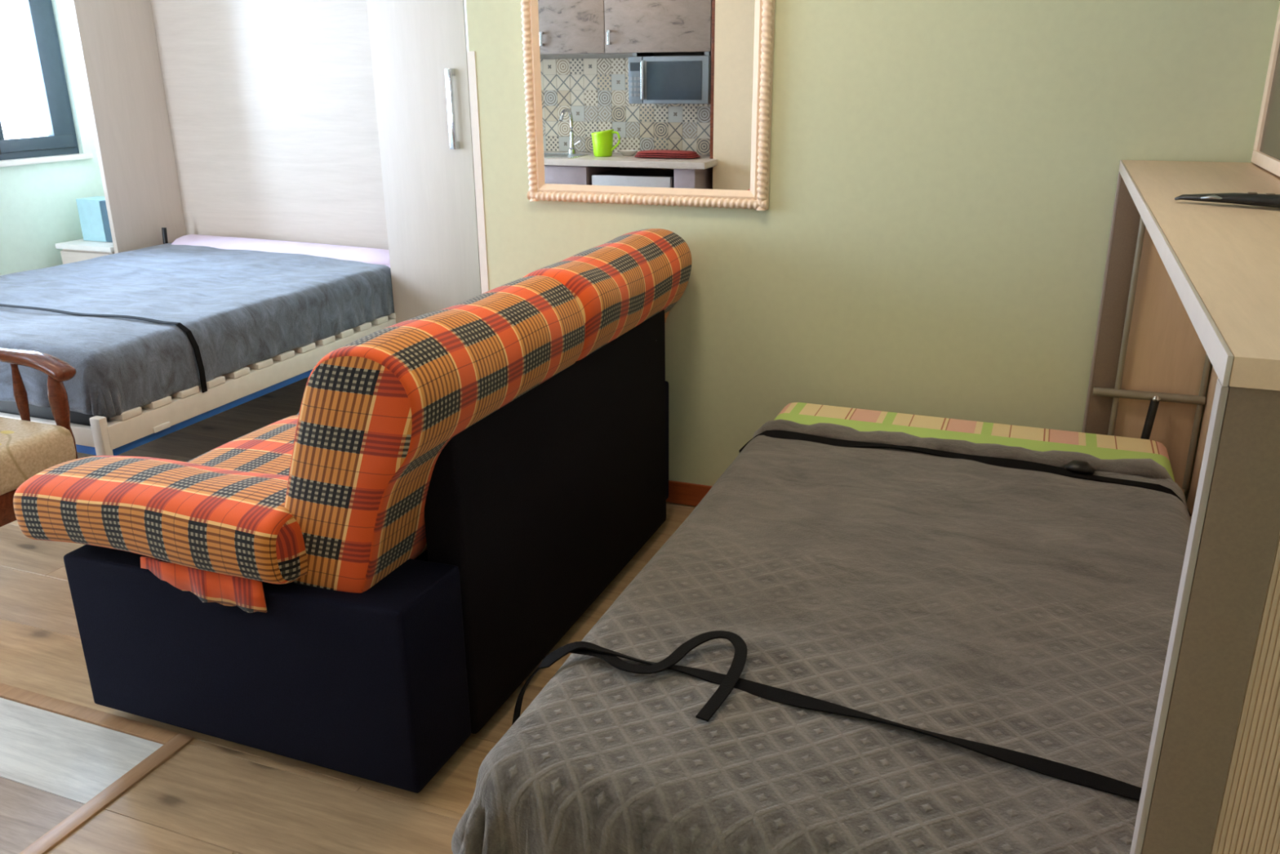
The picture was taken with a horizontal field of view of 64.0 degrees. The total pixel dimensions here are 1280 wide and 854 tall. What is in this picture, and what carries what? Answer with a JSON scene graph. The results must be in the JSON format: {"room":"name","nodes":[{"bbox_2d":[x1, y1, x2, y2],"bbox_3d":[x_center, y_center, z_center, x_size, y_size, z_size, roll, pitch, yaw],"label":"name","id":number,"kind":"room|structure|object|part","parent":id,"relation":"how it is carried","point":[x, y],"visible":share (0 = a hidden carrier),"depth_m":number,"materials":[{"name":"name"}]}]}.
{"room":"studio apartment","nodes":[
{"label":"studio apartment","id":0,"kind":"room"},
{"bbox_2d":[0,0,104,275],"bbox_3d":[-3.771,-0.939,3.456,0.200,2.420,4.960,7,21,20],"label":"wall","id":1,"kind":"structure","parent":0,"point":[38,207],"depth_m":5.18,"materials":[{"name":"green paint"}]},
{"bbox_2d":[0,0,79,159],"bbox_3d":[-3.137,-1.779,4.679,0.115,1.110,1.110,7,21,20],"label":"window","id":2,"kind":"structure","parent":1,"relation":"in","point":[60,138],"depth_m":5.12,"materials":[{"name":"glass"}]},
{"bbox_3d":[-3.063,-1.868,4.930,0.006,0.915,0.276,7,21,20],"label":"pane","id":3,"kind":"part","parent":2,"relation":"part of","materials":[{"name":"clear glass"}]},
{"bbox_2d":[0,152,93,167],"bbox_3d":[-3.102,-1.241,4.854,0.060,0.027,1.170,7,21,20],"label":"trim","id":4,"kind":"structure","parent":1,"relation":"attached to","point":[11,162],"depth_m":5.11,"materials":[{"name":"white paint"}]},
{"bbox_2d":[0,376,696,853],"bbox_3d":[-1.260,0.515,2.988,5.527,0.060,5.080,7,21,20],"label":"floor","id":5,"kind":"structure","parent":0,"point":[214,795],"depth_m":2.22,"materials":[{"name":"brown wood"}]},
{"bbox_2d":[0,347,88,527],"bbox_3d":[-2.051,0.018,2.879,0.712,0.976,0.604,7,21,20],"label":"armchair","id":6,"kind":"object","parent":5,"relation":"on","point":[28,448],"visible":0.76,"depth_m":2.93,"materials":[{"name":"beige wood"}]},
{"bbox_2d":[0,416,75,495],"bbox_3d":[-1.975,0.097,2.869,0.545,0.130,0.485,7,21,20],"label":"seat cushion","id":7,"kind":"object","parent":6,"relation":"on","point":[27,448],"depth_m":2.87,"materials":[{"name":"beige fabric"}]},
{"bbox_3d":[-1.897,-0.198,3.043,0.544,0.078,0.069,7,21,20],"label":"armrest","id":8,"kind":"part","parent":6,"relation":"part of","materials":[{"name":"red wood"}]},
{"bbox_3d":[-1.750,0.218,2.824,0.033,0.093,0.575,7,21,20],"label":"rail","id":9,"kind":"part","parent":6,"relation":"part of","materials":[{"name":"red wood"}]},
{"bbox_2d":[54,238,115,264],"bbox_3d":[-2.680,-0.693,5.446,0.375,0.625,0.582,7,21,20],"label":"nightstand","id":10,"kind":"object","parent":5,"relation":"on","point":[75,251],"visible":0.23,"depth_m":5.14,"materials":[{"name":"white paint"}]},
{"bbox_3d":[-2.775,-0.766,5.164,0.330,0.230,0.016,7,21,20],"label":"drawer","id":11,"kind":"part","parent":10,"relation":"part of","materials":[{"name":"laminate"}]},
{"bbox_2d":[75,195,112,242],"bbox_3d":[-2.738,-1.064,5.243,0.205,0.209,0.130,7,21,20],"label":"storage box","id":12,"kind":"object","parent":10,"relation":"on","point":[92,211],"visible":0.47,"depth_m":5.19,"materials":[{"name":"blue cardboard"}]},
{"bbox_2d":[0,682,178,744],"bbox_3d":[-2.458,0.544,2.856,2.998,0.016,0.040,7,21,20],"label":"trim","id":13,"kind":"structure","parent":5,"relation":"on","point":[153,733],"depth_m":2.42,"materials":[{"name":"brown wood"}]},
{"bbox_2d":[18,733,194,853],"bbox_3d":[-1.379,1.001,1.520,0.044,0.017,1.875,7,21,20],"label":"trim","id":14,"kind":"structure","parent":5,"relation":"on","point":[100,802],"depth_m":2.14,"materials":[{"name":"brown wood"}]},
{"bbox_2d":[0,0,481,455],"bbox_3d":[-1.664,-1.153,4.038,2.375,2.405,2.242,7,21,20],"label":"bed","id":15,"kind":"object","parent":5,"relation":"on","point":[341,122],"visible":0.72,"depth_m":4.87,"materials":[{"name":"laminate"}]},
{"bbox_3d":[-2.377,-0.047,3.491,1.470,0.060,0.030,7,21,20],"label":"foot rail","id":16,"kind":"part","parent":15,"relation":"part of","materials":[{"name":"white paint"}]},
{"bbox_3d":[-1.684,0.170,3.252,0.044,0.425,0.030,7,21,20],"label":"leg","id":17,"kind":"part","parent":15,"relation":"part of","materials":[{"name":"white paint"}]},
{"bbox_3d":[-2.467,-1.520,5.146,0.025,2.380,0.660,7,21,20],"label":"panel","id":18,"kind":"part","parent":15,"relation":"part of","materials":[{"name":"laminate"}]},
{"bbox_3d":[-1.324,-0.266,4.062,0.042,0.077,1.940,7,21,20],"label":"rail","id":19,"kind":"part","parent":15,"relation":"part of","materials":[{"name":"white paint"}]},
{"bbox_3d":[-1.670,-1.469,4.979,1.585,2.380,0.020,7,21,20],"label":"panel","id":20,"kind":"part","parent":15,"relation":"part of","materials":[{"name":"laminate"}]},
{"bbox_2d":[171,234,390,267],"bbox_3d":[-2.008,-0.526,4.319,1.470,0.258,1.921,7,21,20],"label":"mattress","id":21,"kind":"object","parent":15,"relation":"on","point":[365,255],"visible":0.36,"depth_m":4.91,"materials":[{"name":"white fabric"}]},
{"bbox_2d":[0,243,394,417],"bbox_3d":[-2.043,-0.496,4.232,1.548,0.216,1.860,7,21,20],"label":"blanket","id":22,"kind":"object","parent":21,"relation":"on","point":[241,308],"visible":0.98,"depth_m":3.84,"materials":[{"name":"blue fabric"}]},
{"bbox_2d":[0,303,207,392],"bbox_3d":[-2.231,-0.322,3.767,1.561,0.245,0.036,7,21,20],"label":"strap","id":23,"kind":"object","parent":22,"relation":"on","point":[196,348],"visible":1,"depth_m":3.52,"materials":[{"name":"black fabric"}]},
{"bbox_3d":[-0.888,-1.242,4.219,0.447,2.300,0.020,7,21,20],"label":"door","id":24,"kind":"part","parent":15,"relation":"part of","materials":[{"name":"laminate"}]},
{"bbox_3d":[-0.754,-1.278,4.119,0.028,0.310,0.035,7,21,20],"label":"door handle","id":25,"kind":"part","parent":15,"relation":"part of","materials":[{"name":"silver metal"}]},
{"bbox_2d":[13,228,692,792],"bbox_3d":[-0.602,0.025,2.814,1.048,0.969,1.692,7,21,20],"label":"sofa","id":26,"kind":"object","parent":5,"relation":"on","point":[357,582],"visible":1,"depth_m":2.17,"materials":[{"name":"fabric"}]},
{"bbox_2d":[13,455,307,583],"bbox_3d":[-0.975,0.175,2.273,0.767,0.193,0.377,7,21,20],"label":"cushion","id":27,"kind":"object","parent":26,"relation":"on","point":[166,521],"depth_m":2.11,"materials":[{"name":"orange fabric"}]},
{"bbox_2d":[186,414,298,475],"bbox_3d":[-0.832,0.147,2.660,0.688,0.194,0.603,7,21,20],"label":"seat cushion","id":28,"kind":"object","parent":26,"relation":"on","point":[268,449],"depth_m":2.63,"materials":[{"name":"orange fabric"}]},
{"bbox_3d":[-0.828,0.469,2.268,0.893,0.422,0.218,7,21,20],"label":"arm","id":29,"kind":"part","parent":26,"relation":"part of","materials":[{"name":"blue fabric"}]},
{"bbox_3d":[-0.594,0.302,2.942,0.790,0.300,1.236,7,21,20],"label":"seat","id":30,"kind":"part","parent":26,"relation":"part of","materials":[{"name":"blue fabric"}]},
{"bbox_2d":[284,275,585,592],"bbox_3d":[-0.439,-0.005,2.304,0.379,0.567,0.794,7,21,20],"label":"cushion","id":31,"kind":"object","parent":26,"relation":"on","point":[456,433],"depth_m":2.08,"materials":[{"name":"orange fabric"}]},
{"bbox_3d":[-0.184,0.158,2.721,0.095,0.712,1.235,7,21,20],"label":"panel","id":32,"kind":"part","parent":26,"relation":"part of","materials":[{"name":"black fabric"}]},
{"bbox_2d":[523,228,692,360],"bbox_3d":[-0.147,-0.250,2.982,0.381,0.568,0.867,7,21,20],"label":"cushion","id":33,"kind":"object","parent":26,"relation":"on","point":[620,292],"depth_m":2.81,"materials":[{"name":"orange fabric"}]},
{"bbox_3d":[-0.324,0.023,3.532,0.847,0.422,0.165,7,21,20],"label":"arm","id":34,"kind":"part","parent":26,"relation":"part of","materials":[{"name":"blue fabric"}]},
{"bbox_2d":[1081,160,1279,853],"bbox_3d":[0.666,0.145,2.101,1.165,1.190,2.105,7,21,20],"label":"cabinet","id":35,"kind":"object","parent":5,"relation":"on","point":[1188,286],"visible":0.4,"depth_m":1.03,"materials":[{"name":"beige laminate"}]},
{"bbox_2d":[773,402,1175,482],"bbox_3d":[0.605,0.354,2.194,1.065,0.199,1.875,7,21,20],"label":"mattress","id":36,"kind":"object","parent":35,"relation":"on","point":[1040,439],"visible":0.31,"depth_m":2.85,"materials":[{"name":"fabric"}]},
{"bbox_2d":[451,418,1191,853],"bbox_3d":[0.531,0.418,2.042,1.157,0.309,1.680,7,21,20],"label":"blanket","id":37,"kind":"object","parent":36,"relation":"on","point":[1031,612],"visible":0.87,"depth_m":1.70,"materials":[{"name":"grey fabric"}]},
{"bbox_2d":[511,630,1142,800],"bbox_3d":[0.330,0.488,1.617,1.130,0.148,0.240,7,21,20],"label":"strap","id":38,"kind":"object","parent":37,"relation":"on","point":[731,680],"visible":0.92,"depth_m":1.62,"materials":[{"name":"black fabric"}]},
{"bbox_2d":[738,430,1191,515],"bbox_3d":[0.793,0.094,2.627,1.115,0.090,0.093,8,21,23],"label":"strap","id":39,"kind":"object","parent":37,"relation":"on","point":[1076,468],"visible":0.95,"depth_m":2.57,"materials":[{"name":"black fabric"}]},
{"bbox_3d":[1.317,-0.128,2.909,0.061,1.161,0.032,7,21,20],"label":"post","id":40,"kind":"part","parent":35,"relation":"part of","materials":[{"name":"beige laminate"}]},
{"bbox_3d":[1.188,0.223,1.907,0.020,1.161,2.034,7,21,20],"label":"panel","id":41,"kind":"part","parent":35,"relation":"part of","materials":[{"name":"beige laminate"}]},
{"bbox_3d":[0.559,0.512,1.097,0.061,1.161,0.027,7,21,20],"label":"post","id":42,"kind":"part","parent":35,"relation":"part of","materials":[{"name":"beige laminate"}]},
{"bbox_2d":[1174,191,1279,208],"bbox_3d":[1.092,-0.397,1.796,0.282,0.025,0.054,16,25,39],"label":"remote control","id":43,"kind":"object","parent":35,"relation":"on","point":[1251,198],"visible":1,"depth_m":1.80,"materials":[{"name":"black plastic"}]},
{"bbox_2d":[466,0,1279,502],"bbox_3d":[0.597,-0.840,3.056,2.427,2.420,0.120,7,21,20],"label":"wall","id":44,"kind":"structure","parent":0,"point":[932,238],"depth_m":2.98,"materials":[{"name":"green paint"}]},
{"bbox_2d":[466,51,488,293],"bbox_3d":[-0.538,-0.523,3.589,0.028,1.490,0.033,7,21,20],"label":"trim","id":45,"kind":"structure","parent":44,"relation":"attached to","point":[470,55],"depth_m":3.45,"materials":[{"name":"white paint"}]},
{"bbox_2d":[520,0,775,210],"bbox_3d":[0.007,-1.120,3.114,0.809,0.878,0.037,7,21,20],"label":"wall mirror","id":46,"kind":"object","parent":44,"relation":"attached to","point":[668,103],"visible":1,"depth_m":3.15,"materials":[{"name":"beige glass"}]},
{"bbox_3d":[-0.343,-1.163,3.245,0.058,0.878,0.037,7,21,20],"label":"frame rail","id":47,"kind":"part","parent":46,"relation":"part of","materials":[{"name":"beige wood"}]},
{"bbox_3d":[0.010,-0.733,3.249,0.809,0.058,0.037,7,21,20],"label":"frame rail","id":48,"kind":"part","parent":46,"relation":"part of","materials":[{"name":"beige wood"}]},
{"bbox_3d":[0.356,-1.078,2.983,0.058,0.878,0.037,7,21,20],"label":"frame rail","id":49,"kind":"part","parent":46,"relation":"part of","materials":[{"name":"beige wood"}]},
{"bbox_2d":[666,480,712,506],"bbox_3d":[0.365,0.255,3.464,1.960,0.080,0.013,7,21,20],"label":"baseboard","id":50,"kind":"structure","parent":44,"relation":"attached to","point":[679,492],"depth_m":3.53,"materials":[{"name":"red wood"}]},
{"bbox_3d":[1.002,-0.145,1.057,0.120,2.420,3.520,7,21,20],"label":"wall","id":51,"kind":"structure","parent":0,"visible":0},
{"bbox_2d":[1251,4,1279,177],"bbox_3d":[1.375,-0.867,2.031,0.027,0.746,1.010,7,21,20],"label":"framed picture","id":52,"kind":"object","parent":51,"relation":"attached to","point":[1266,152],"visible":1,"depth_m":2.47,"materials":[{"name":"beige wood"}]},
{"bbox_3d":[1.369,-0.864,2.023,0.006,0.686,0.930,7,21,20],"label":"picture panel","id":53,"kind":"part","parent":52,"relation":"part of","materials":[{"name":"beige"}]}
]}

